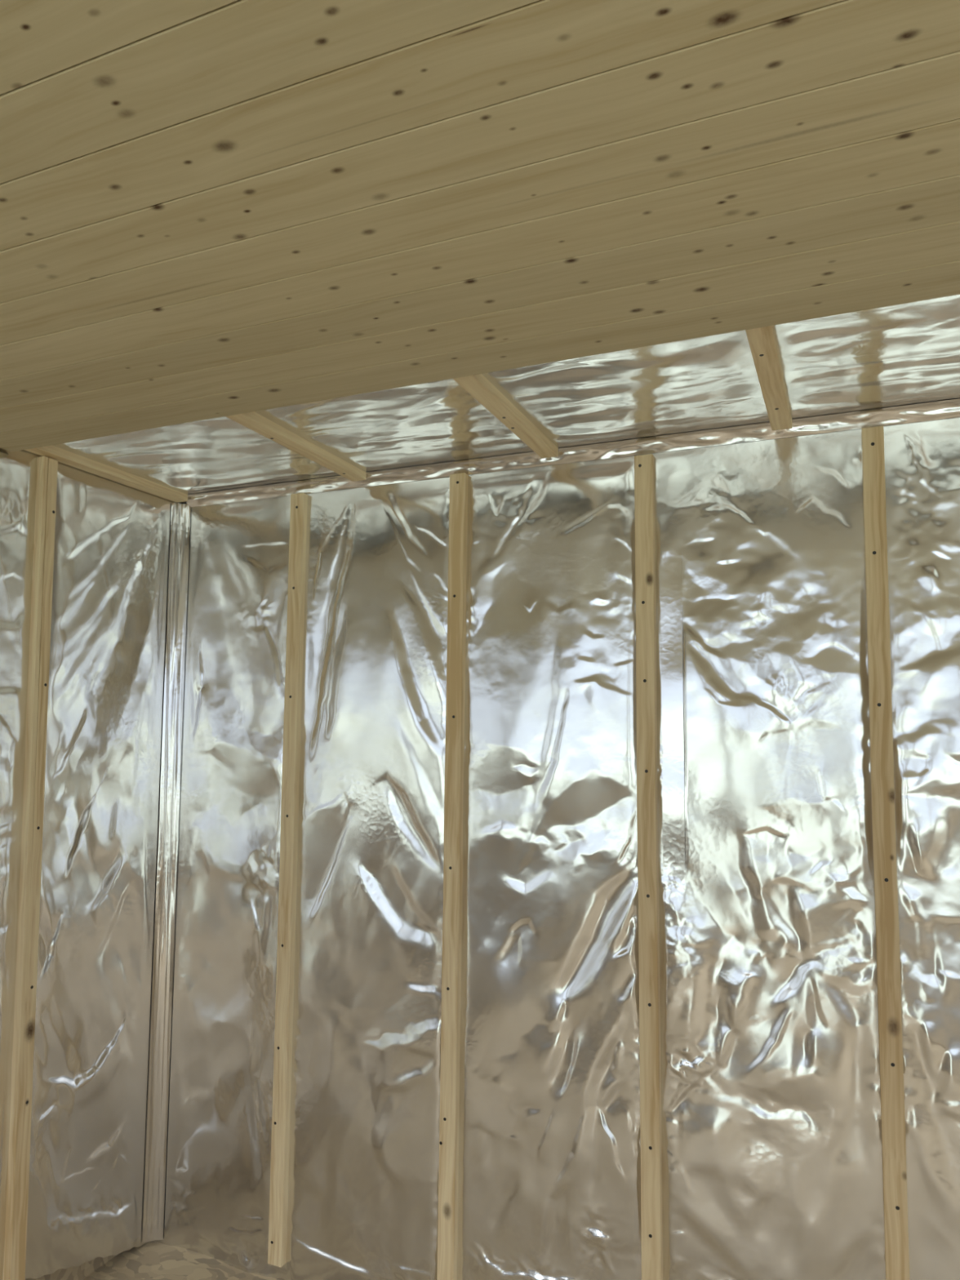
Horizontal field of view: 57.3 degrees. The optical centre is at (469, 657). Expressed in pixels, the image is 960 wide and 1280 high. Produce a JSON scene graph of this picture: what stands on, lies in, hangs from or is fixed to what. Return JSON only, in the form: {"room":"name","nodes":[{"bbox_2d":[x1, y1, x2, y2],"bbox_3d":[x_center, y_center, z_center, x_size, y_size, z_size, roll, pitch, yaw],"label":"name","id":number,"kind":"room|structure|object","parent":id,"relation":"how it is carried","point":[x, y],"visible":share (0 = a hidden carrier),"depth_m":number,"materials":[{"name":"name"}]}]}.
{"room":"building under construction","nodes":[
{"label":"building under construction","id":0,"kind":"room"},
{"bbox_2d":[24,502,181,1279],"bbox_3d":[-1.706,0.507,1.458,0.080,2.430,3.295,-2,-5,24],"label":"wall","id":1,"kind":"structure","parent":0,"point":[73,1273],"depth_m":2.57,"materials":[{"name":"silver metal"}]},
{"bbox_2d":[3,456,57,1279],"bbox_3d":[-1.194,0.619,2.394,0.026,2.367,0.078,-2,-5,24],"label":"batten","id":2,"kind":"object","parent":1,"relation":"attached to","point":[27,954],"visible":1,"depth_m":2.38,"materials":[{"name":"brown wood"}]},
{"bbox_2d":[0,448,180,1279],"bbox_3d":[-1.606,0.530,1.474,0.029,2.395,3.087,-1,-5,23],"label":"sheet","id":3,"kind":"object","parent":1,"relation":"attached to","point":[112,548],"visible":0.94,"depth_m":2.58,"materials":[{"name":"silver metal"}]},
{"bbox_2d":[81,1240,279,1279],"bbox_3d":[0.520,1.674,0.437,4.978,0.022,3.400,-2,-5,24],"label":"floor","id":4,"kind":"structure","parent":0,"point":[153,1260],"depth_m":2.65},
{"bbox_2d":[0,0,959,451],"bbox_3d":[0.545,-0.737,0.642,4.978,0.103,3.400,-2,-5,24],"label":"ceiling","id":5,"kind":"structure","parent":0,"point":[210,209],"depth_m":1.20,"materials":[{"name":"brown wood"}]},
{"bbox_2d":[24,444,187,502],"bbox_3d":[-1.569,-0.659,1.567,0.050,0.025,3.032,-2,-5,24],"label":"batten","id":6,"kind":"object","parent":5,"relation":"attached to","point":[64,456],"visible":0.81,"depth_m":2.64,"materials":[{"name":"beige wood"}]},
{"bbox_2d":[226,411,365,481],"bbox_3d":[-0.940,-0.676,1.294,0.050,0.026,3.032,-2,-5,24],"label":"batten","id":7,"kind":"object","parent":5,"relation":"attached to","point":[254,421],"visible":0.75,"depth_m":2.36,"materials":[{"name":"brown wood"}]},
{"bbox_2d":[453,373,558,458],"bbox_3d":[-0.382,-0.690,1.050,0.050,0.026,3.032,-2,-5,24],"label":"batten","id":8,"kind":"object","parent":5,"relation":"attached to","point":[478,386],"visible":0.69,"depth_m":2.11,"materials":[{"name":"brown wood"}]},
{"bbox_2d":[52,294,959,494],"bbox_3d":[0.319,-0.613,1.985,3.168,0.022,0.791,-2,-5,24],"label":"sheet","id":9,"kind":"object","parent":5,"relation":"on","point":[908,353],"visible":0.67,"depth_m":2.09,"materials":[{"name":"silver metal"}]},
{"bbox_2d":[745,325,792,431],"bbox_3d":[0.175,-0.705,0.808,0.050,0.026,3.032,-2,-5,24],"label":"batten","id":10,"kind":"object","parent":5,"relation":"attached to","point":[762,341],"visible":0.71,"depth_m":1.86,"materials":[{"name":"brown wood"}]},
{"bbox_3d":[1.181,0.585,2.023,4.978,2.430,0.055,-2,-5,24],"label":"wall","id":11,"kind":"structure","parent":0,"visible":0},
{"bbox_2d":[267,493,307,1267],"bbox_3d":[-0.552,0.633,2.683,0.053,2.306,0.026,-2,-5,24],"label":"batten","id":12,"kind":"object","parent":11,"relation":"attached to","point":[281,1113],"visible":1,"depth_m":2.67,"materials":[{"name":"brown wood"}]},
{"bbox_2d":[436,472,467,1279],"bbox_3d":[-0.046,0.642,2.461,0.056,2.358,0.026,-2,-5,24],"label":"batten","id":13,"kind":"object","parent":11,"relation":"attached to","point":[447,1221],"visible":1,"depth_m":2.45,"materials":[{"name":"brown wood"}]},
{"bbox_2d":[142,398,959,1279],"bbox_3d":[1.149,0.594,1.948,4.677,2.400,0.054,-1,-5,23],"label":"sheet","id":14,"kind":"object","parent":11,"relation":"attached to","point":[771,1122],"visible":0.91,"depth_m":2.35,"materials":[{"name":"silver metal"}]},
{"bbox_2d":[634,453,662,1279],"bbox_3d":[0.458,0.633,2.241,0.055,2.349,0.026,-2,-5,24],"label":"batten","id":15,"kind":"object","parent":11,"relation":"attached to","point":[651,1229],"visible":1,"depth_m":2.24,"materials":[{"name":"brown wood"}]},
{"bbox_2d":[861,426,909,1279],"bbox_3d":[0.962,0.619,2.022,0.050,2.351,0.026,-2,-5,24],"label":"batten","id":16,"kind":"object","parent":11,"relation":"attached to","point":[882,793],"visible":1,"depth_m":2.02,"materials":[{"name":"brown wood"}]}
]}

